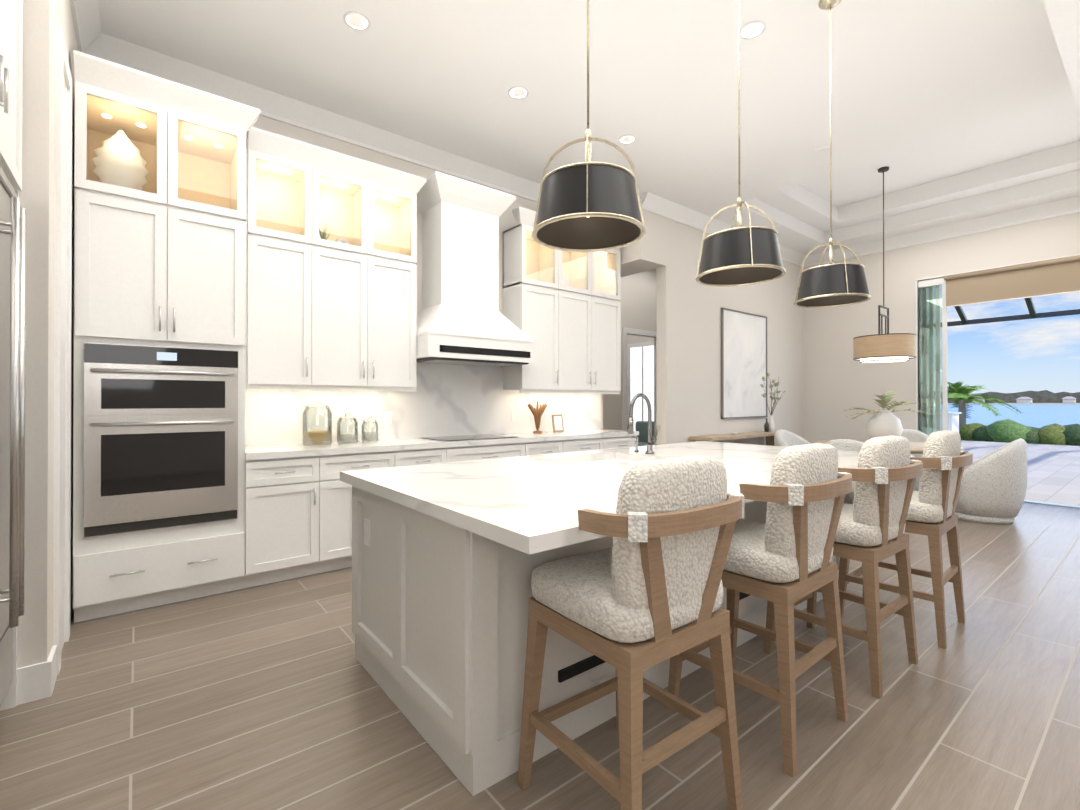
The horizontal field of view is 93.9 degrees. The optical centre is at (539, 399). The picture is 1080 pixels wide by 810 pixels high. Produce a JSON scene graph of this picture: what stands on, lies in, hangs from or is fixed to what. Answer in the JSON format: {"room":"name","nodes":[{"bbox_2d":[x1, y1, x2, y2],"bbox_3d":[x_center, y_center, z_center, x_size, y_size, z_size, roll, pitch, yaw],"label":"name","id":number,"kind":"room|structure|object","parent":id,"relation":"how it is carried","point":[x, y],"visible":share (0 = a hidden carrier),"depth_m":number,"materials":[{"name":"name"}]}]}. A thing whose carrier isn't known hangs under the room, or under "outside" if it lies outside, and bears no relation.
{"room":"dining room and kitchen","nodes":[
{"label":"dining room and kitchen","id":0,"kind":"room"},
{"bbox_2d":[297,406,336,445],"bbox_3d":[-1.766,0.211,3.999,0.216,0.304,0.216,0,0,-39],"label":"glass jar","id":1,"kind":"object","parent":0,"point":[316,425],"depth_m":4.07,"materials":[{"name":"clear glass"}]},
{"bbox_2d":[0,502,1079,809],"bbox_3d":[1.245,1.357,4.542,10.250,0.120,12.500,0,0,-39],"label":"floor","id":2,"kind":"structure","parent":0,"point":[270,696],"depth_m":2.03,"materials":[{"name":"tile"}]},
{"bbox_2d":[0,0,22,710],"bbox_3d":[-2.021,-0.337,1.415,0.725,3.240,1.355,0,0,-39],"label":"cabinet","id":3,"kind":"object","parent":2,"relation":"on","point":[11,51],"visible":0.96,"depth_m":2.02,"materials":[{"name":"white paint"}]},
{"bbox_2d":[0,167,25,706],"bbox_3d":[-2.054,0.218,1.453,0.722,2.130,1.200,0,0,-39],"label":"fridge","id":4,"kind":"object","parent":2,"relation":"on","point":[12,363],"visible":1,"depth_m":1.92,"materials":[{"name":"silver metal"}]},
{"bbox_2d":[73,174,248,622],"bbox_3d":[-2.488,0.018,3.341,0.850,2.547,0.639,0,0,-39],"label":"tall cabinet","id":5,"kind":"object","parent":2,"relation":"on","point":[161,404],"depth_m":3.08,"materials":[{"name":"white paint"}]},
{"bbox_2d":[249,454,332,586],"bbox_3d":[-1.955,0.851,3.777,0.530,0.885,0.617,0,0,-39],"label":"base cabinet","id":6,"kind":"object","parent":2,"relation":"on","point":[289,497],"depth_m":3.55,"materials":[{"name":"white paint"}]},
{"bbox_2d":[249,430,638,461],"bbox_3d":[-0.604,0.390,4.851,3.980,0.045,0.633,0,0,-39],"label":"countertop","id":7,"kind":"structure","parent":6,"relation":"on","point":[375,445],"depth_m":4.23,"materials":[{"name":"white stone"}]},
{"bbox_2d":[437,434,516,441],"bbox_3d":[-0.673,0.364,4.826,0.780,0.007,0.490,0,0,-39],"label":"cooktop","id":8,"kind":"object","parent":7,"relation":"in","point":[440,437],"depth_m":4.90,"materials":[{"name":"grey glass"}]},
{"bbox_2d":[329,450,404,570],"bbox_3d":[-1.572,0.852,4.082,0.690,0.885,0.617,0,0,-39],"label":"base cabinet","id":9,"kind":"object","parent":2,"relation":"on","point":[340,493],"depth_m":3.79,"materials":[{"name":"white paint"}]},
{"bbox_2d":[405,446,448,465],"bbox_3d":[-1.193,0.853,4.385,0.520,0.885,0.617,0,0,-39],"label":"base cabinet","id":10,"kind":"object","parent":2,"relation":"on","point":[412,457],"depth_m":4.19,"materials":[{"name":"white paint"}]},
{"bbox_2d":[449,442,532,461],"bbox_3d":[-0.662,0.855,4.809,0.960,0.885,0.617,0,0,-39],"label":"base cabinet","id":11,"kind":"object","parent":2,"relation":"on","point":[456,453],"depth_m":4.58,"materials":[{"name":"white paint"}]},
{"bbox_2d":[533,442,568,454],"bbox_3d":[-0.122,0.857,5.240,0.540,0.885,0.617,0,0,-39],"label":"base cabinet","id":12,"kind":"object","parent":2,"relation":"on","point":[539,448],"depth_m":5.03,"materials":[{"name":"white paint"}]},
{"bbox_2d":[569,438,608,451],"bbox_3d":[0.268,0.858,5.551,0.700,0.885,0.617,0,0,-39],"label":"base cabinet","id":13,"kind":"object","parent":2,"relation":"on","point":[575,444],"depth_m":5.35,"materials":[{"name":"white paint"}]},
{"bbox_2d":[352,457,839,795],"bbox_3d":[0.575,0.848,3.019,3.008,0.886,1.188,0,0,-39],"label":"kitchen island","id":14,"kind":"object","parent":2,"relation":"on","point":[448,558],"depth_m":1.85,"materials":[{"name":"beige paint"}]},
{"bbox_2d":[340,457,747,556],"bbox_3d":[-0.096,0.379,2.228,1.060,0.045,1.550,0,0,-39],"label":"island countertop","id":15,"kind":"structure","parent":14,"relation":"on","point":[522,504],"depth_m":1.90,"materials":[{"name":"white stone"}]},
{"bbox_2d":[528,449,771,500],"bbox_3d":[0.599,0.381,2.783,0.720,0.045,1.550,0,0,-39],"label":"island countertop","id":16,"kind":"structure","parent":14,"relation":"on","point":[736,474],"depth_m":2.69,"materials":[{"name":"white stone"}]},
{"bbox_2d":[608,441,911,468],"bbox_3d":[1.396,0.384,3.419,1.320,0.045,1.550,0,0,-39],"label":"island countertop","id":17,"kind":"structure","parent":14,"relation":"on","point":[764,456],"depth_m":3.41,"materials":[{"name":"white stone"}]},
{"bbox_2d":[609,434,638,448],"bbox_3d":[0.698,0.860,5.895,0.640,0.885,0.617,0,0,-39],"label":"base cabinet","id":18,"kind":"object","parent":2,"relation":"on","point":[613,442],"depth_m":5.69,"materials":[{"name":"white paint"}]},
{"bbox_2d":[517,455,743,809],"bbox_3d":[0.291,0.727,1.599,0.553,1.114,0.586,0,0,-39],"label":"stool","id":19,"kind":"object","parent":2,"relation":"on","point":[639,596],"visible":1,"depth_m":1.42,"materials":[{"name":"white fabric"}]},
{"bbox_2d":[635,421,653,445],"bbox_3d":[2.157,0.891,10.398,0.880,0.860,0.760,0,0,41],"label":"chair","id":20,"kind":"object","parent":2,"relation":"on","point":[641,427],"visible":0.1,"depth_m":10.63,"materials":[{"name":"fabric"}]},
{"bbox_2d":[690,373,784,445],"bbox_3d":[2.804,0.452,6.961,2.000,1.710,0.330,0,0,-39],"label":"console table","id":21,"kind":"object","parent":2,"relation":"on","point":[768,432],"visible":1,"depth_m":7.18,"materials":[{"name":"brown wood"}]},
{"bbox_2d":[667,443,851,776],"bbox_3d":[0.904,0.729,2.049,0.552,1.114,0.581,0,0,-39],"label":"stool","id":22,"kind":"object","parent":2,"relation":"on","point":[781,558],"visible":0.73,"depth_m":1.83,"materials":[{"name":"white fabric"}]},
{"bbox_2d":[774,429,810,446],"bbox_3d":[3.541,0.861,6.757,0.730,0.890,0.724,0,0,-39],"label":"dining chair","id":23,"kind":"object","parent":2,"relation":"on","point":[784,438],"visible":0.15,"depth_m":7.00,"materials":[{"name":"white fabric"}]},
{"bbox_2d":[764,436,922,698],"bbox_3d":[1.511,0.731,2.494,0.552,1.114,0.581,0,0,-39],"label":"stool","id":24,"kind":"object","parent":2,"relation":"on","point":[870,531],"visible":0.85,"depth_m":2.26,"materials":[{"name":"white fabric"}]},
{"bbox_2d":[825,439,863,490],"bbox_3d":[3.400,0.855,5.432,0.724,0.890,0.730,0,0,-39],"label":"dining chair","id":25,"kind":"object","parent":2,"relation":"on","point":[846,445],"visible":0.02,"depth_m":5.17,"materials":[{"name":"white fabric"}]},
{"bbox_2d":[815,389,963,455],"bbox_3d":[4.179,0.584,6.119,1.480,1.439,1.480,0,0,-39],"label":"dining table","id":26,"kind":"object","parent":2,"relation":"on","point":[881,423],"visible":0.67,"depth_m":6.01,"materials":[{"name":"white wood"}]},
{"bbox_2d":[838,430,972,648],"bbox_3d":[2.129,0.733,2.938,0.553,1.114,0.586,0,0,-39],"label":"stool","id":27,"kind":"object","parent":2,"relation":"on","point":[932,515],"visible":0.79,"depth_m":2.69,"materials":[{"name":"white fabric"}]},
{"bbox_2d":[901,429,927,490],"bbox_3d":[4.927,0.861,6.843,0.724,0.890,0.730,0,0,-39],"label":"dining chair","id":28,"kind":"object","parent":2,"relation":"on","point":[911,435],"visible":0.08,"depth_m":6.93,"materials":[{"name":"white fabric"}]},
{"bbox_2d":[955,438,1026,523],"bbox_3d":[4.818,0.856,5.510,0.730,0.890,0.731,0,0,-39],"label":"dining chair","id":29,"kind":"object","parent":2,"relation":"on","point":[993,488],"visible":0.9,"depth_m":5.21,"materials":[{"name":"white fabric"}]},
{"bbox_2d":[17,0,1079,667],"bbox_3d":[1.284,-0.553,4.581,10.150,3.700,12.400,0,0,-39],"label":"wall","id":30,"kind":"structure","parent":0,"point":[819,372],"depth_m":6.42,"materials":[{"name":"beige paint"}]},
{"bbox_2d":[16,656,55,704],"bbox_3d":[-2.425,1.211,1.948,0.776,0.150,0.016,0,0,-39],"label":"baseboard","id":31,"kind":"structure","parent":30,"relation":"attached to","point":[36,682],"depth_m":2.15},
{"bbox_2d":[53,25,71,674],"bbox_3d":[-2.423,-0.232,2.548,0.040,3.040,0.510,0,0,-39],"label":"door frame","id":32,"kind":"structure","parent":30,"relation":"attached to","point":[63,78],"depth_m":2.52,"materials":[{"name":"white wood"}]},
{"bbox_2d":[70,0,105,59],"bbox_3d":[-2.468,-2.331,2.701,0.110,0.160,1.410,0,0,-39],"label":"crown molding","id":33,"kind":"structure","parent":30,"relation":"attached to","point":[92,38],"depth_m":3.16,"materials":[{"name":"white wood"}]},
{"bbox_2d":[249,222,320,389],"bbox_3d":[-2.015,-0.680,3.908,0.493,1.147,0.347,0,0,-39],"label":"upper cabinet","id":34,"kind":"object","parent":30,"relation":"attached to","point":[265,354],"depth_m":3.78,"materials":[{"name":"white paint"}]},
{"bbox_2d":[83,35,540,201],"bbox_3d":[-1.085,-2.322,4.816,4.910,0.160,0.110,0,0,-39],"label":"crown molding","id":35,"kind":"structure","parent":30,"relation":"attached to","point":[275,106],"depth_m":4.19,"materials":[{"name":"white wood"}]},
{"bbox_2d":[317,238,420,389],"bbox_3d":[-1.554,-0.678,4.276,0.927,1.147,0.347,0,0,-39],"label":"upper cabinet","id":36,"kind":"object","parent":30,"relation":"attached to","point":[367,291],"depth_m":4.16,"materials":[{"name":"white paint"}]},
{"bbox_2d":[397,186,488,365],"bbox_3d":[-0.759,-1.112,4.927,1.165,1.500,0.325,0,0,-39],"label":"upper cabinet","id":37,"kind":"object","parent":30,"relation":"attached to","point":[404,201],"depth_m":4.56,"materials":[{"name":"white paint"}]},
{"bbox_2d":[413,178,536,365],"bbox_3d":[-0.585,-1.113,4.710,1.165,1.500,0.230,0,0,-39],"label":"range hood","id":38,"kind":"object","parent":30,"relation":"attached to","point":[460,319],"depth_m":4.72,"materials":[{"name":"white paint"}]},
{"bbox_2d":[501,278,564,393],"bbox_3d":[-0.076,-0.673,5.455,0.553,1.147,0.347,0,0,-39],"label":"upper cabinet","id":39,"kind":"object","parent":30,"relation":"attached to","point":[549,372],"depth_m":5.37,"materials":[{"name":"white paint"}]},
{"bbox_2d":[549,286,620,393],"bbox_3d":[0.455,-0.671,5.880,1.047,1.147,0.347,0,0,-39],"label":"upper cabinet","id":40,"kind":"object","parent":30,"relation":"attached to","point":[592,317],"depth_m":5.77,"materials":[{"name":"white paint"}]},
{"bbox_2d":[622,327,656,430],"bbox_3d":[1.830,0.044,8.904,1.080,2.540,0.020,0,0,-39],"label":"door frame","id":41,"kind":"structure","parent":30,"relation":"attached to","point":[637,367],"depth_m":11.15,"materials":[{"name":"white wood"}]},
{"bbox_2d":[641,192,805,267],"bbox_3d":[2.797,-2.313,7.133,4.050,0.160,0.110,0,0,-39],"label":"crown molding","id":42,"kind":"structure","parent":30,"relation":"attached to","point":[652,203],"depth_m":6.42,"materials":[{"name":"white wood"}]},
{"bbox_2d":[721,308,767,418],"bbox_3d":[2.981,-0.497,7.320,1.220,1.530,0.034,0,0,-39],"label":"framed artwork","id":43,"kind":"object","parent":30,"relation":"attached to","point":[743,353],"visible":1,"depth_m":7.28,"materials":[{"name":"grey paper"}]},
{"bbox_2d":[918,278,947,434],"bbox_3d":[5.609,-0.203,7.178,0.128,2.998,0.326,0,0,-39],"label":"door","id":44,"kind":"structure","parent":30,"relation":"in","point":[924,286],"depth_m":7.17,"materials":[{"name":"clear glass"}]},
{"bbox_2d":[806,196,1079,266],"bbox_3d":[6.634,-2.319,5.692,0.110,0.160,7.150,0,0,-39],"label":"crown molding","id":45,"kind":"structure","parent":30,"relation":"attached to","point":[1070,205],"depth_m":6.86,"materials":[{"name":"white wood"}]},
{"bbox_2d":[916,254,1079,508],"bbox_3d":[7.110,-0.218,5.295,0.172,3.045,5.190,0,0,-39],"label":"door frame","id":46,"kind":"structure","parent":30,"relation":"attached to","point":[935,277],"depth_m":7.26,"materials":[{"name":"silver metal"}]},
{"bbox_2d":[944,255,1079,306],"bbox_3d":[7.109,-1.502,5.108,0.068,0.431,4.810,0,0,-39],"label":"roller blind","id":47,"kind":"object","parent":30,"relation":"attached to","point":[1043,278],"visible":0.91,"depth_m":6.43,"materials":[{"name":"fabric"}]},
{"bbox_2d":[1043,0,1079,113],"bbox_3d":[4.353,-1.994,3.908,5.900,0.025,0.120,0,0,-39],"label":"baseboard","id":48,"kind":"structure","parent":30,"relation":"attached to","point":[1063,15],"depth_m":2.74,"materials":[{"name":"white paint"}]},
{"bbox_2d":[98,0,1079,254],"bbox_3d":[1.284,-2.648,4.590,10.150,0.490,12.400,0,0,-39],"label":"ceiling","id":49,"kind":"structure","parent":0,"point":[946,112],"depth_m":3.89,"materials":[{"name":"white paint"}]},
{"bbox_2d":[343,11,370,30],"bbox_3d":[-1.158,-2.405,3.192,0.161,0.021,0.163,0,0,-39],"label":"recessed light","id":50,"kind":"object","parent":49,"relation":"in","point":[346,14],"depth_m":3.20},
{"bbox_2d":[508,86,528,98],"bbox_3d":[-0.171,-2.402,3.933,0.160,0.021,0.162,0,0,-39],"label":"recessed light","id":51,"kind":"object","parent":49,"relation":"in","point":[514,87],"depth_m":3.95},
{"bbox_2d":[532,0,645,251],"bbox_3d":[0.175,-1.504,1.832,0.408,1.822,0.408,0,0,-39],"label":"pendant light","id":52,"kind":"object","parent":49,"relation":"hanging from","point":[587,205],"visible":1,"depth_m":1.72,"materials":[{"name":"black metal"}]},
{"bbox_2d":[618,134,635,143],"bbox_3d":[0.801,-2.399,4.631,0.161,0.021,0.164,0,0,-39],"label":"recessed light","id":53,"kind":"object","parent":49,"relation":"in","point":[633,136],"depth_m":4.65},
{"bbox_2d":[696,0,785,286],"bbox_3d":[0.966,-1.501,2.444,0.408,1.822,0.408,0,0,-39],"label":"pendant light","id":54,"kind":"object","parent":49,"relation":"hanging from","point":[739,255],"visible":1,"depth_m":2.34,"materials":[{"name":"black metal"}]},
{"bbox_2d":[740,21,765,39],"bbox_3d":[1.377,-2.404,3.269,0.163,0.021,0.158,0,0,-39],"label":"recessed light","id":55,"kind":"object","parent":49,"relation":"in","point":[762,23],"depth_m":3.28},
{"bbox_2d":[814,145,833,166],"bbox_3d":[2.792,-2.397,4.952,0.460,0.021,0.280,0,0,-39],"label":"recessed light","id":56,"kind":"object","parent":49,"relation":"in","point":[822,156],"depth_m":4.95,"materials":[{"name":"white"}]},
{"bbox_2d":[793,0,870,307],"bbox_3d":[1.755,-1.499,3.042,0.408,1.822,0.408,0,0,-39],"label":"pendant light","id":57,"kind":"object","parent":49,"relation":"hanging from","point":[830,284],"visible":1,"depth_m":2.96,"materials":[{"name":"black metal"}]},
{"bbox_2d":[853,167,916,362],"bbox_3d":[4.179,-1.632,6.129,0.638,2.350,0.638,0,0,-39],"label":"drum chandelier","id":58,"kind":"object","parent":49,"relation":"hanging from","point":[881,347],"visible":1,"depth_m":5.94,"materials":[{"name":"beige fabric"}]},
{"label":"outside","id":59,"kind":"structure","parent":0,"visible":0},
{"bbox_2d":[941,403,1079,505],"bbox_3d":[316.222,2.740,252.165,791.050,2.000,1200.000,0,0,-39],"label":"ground","id":60,"kind":"structure","parent":59,"point":[1053,473],"depth_m":13.34,"materials":[{"name":"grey light stone paving"}]},
{"bbox_2d":[921,401,960,435],"bbox_3d":[12.140,0.696,16.183,0.900,1.340,2.000,0,0,-39],"label":"outdoor grill","id":61,"kind":"object","parent":60,"relation":"on","point":[953,421],"visible":0.02,"depth_m":15.43,"materials":[{"name":"white stone"}]},
{"bbox_2d":[927,381,1021,425],"bbox_3d":[21.753,-0.386,14.614,6.919,4.066,17.458,0,0,-39],"label":"palms","id":62,"kind":"object","parent":60,"relation":"on","point":[959,393],"visible":0.88,"depth_m":18.54,"materials":[{"name":"green plant"}]},
{"bbox_2d":[921,390,1079,402],"bbox_3d":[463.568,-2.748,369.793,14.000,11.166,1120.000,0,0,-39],"label":"trees","id":63,"kind":"object","parent":60,"relation":"on","point":[1045,396],"visible":0.21,"depth_m":429.57,"materials":[{"name":"plant"}]},
{"bbox_2d":[927,298,1079,327],"bbox_3d":[11.759,-1.300,9.414,12.151,5.275,24.440,0,0,-39],"label":"pergola","id":64,"kind":"object","parent":60,"relation":"on","point":[1032,314],"visible":0.02,"depth_m":15.44,"materials":[{"name":"brown metal"}]},
{"bbox_2d":[959,419,1079,445],"bbox_3d":[17.443,1.246,14.660,1.754,1.215,30.488,0,0,-39],"label":"hedge","id":65,"kind":"object","parent":60,"relation":"on","point":[1007,430],"visible":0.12,"depth_m":16.19,"materials":[{"name":"green plant"}]}
]}

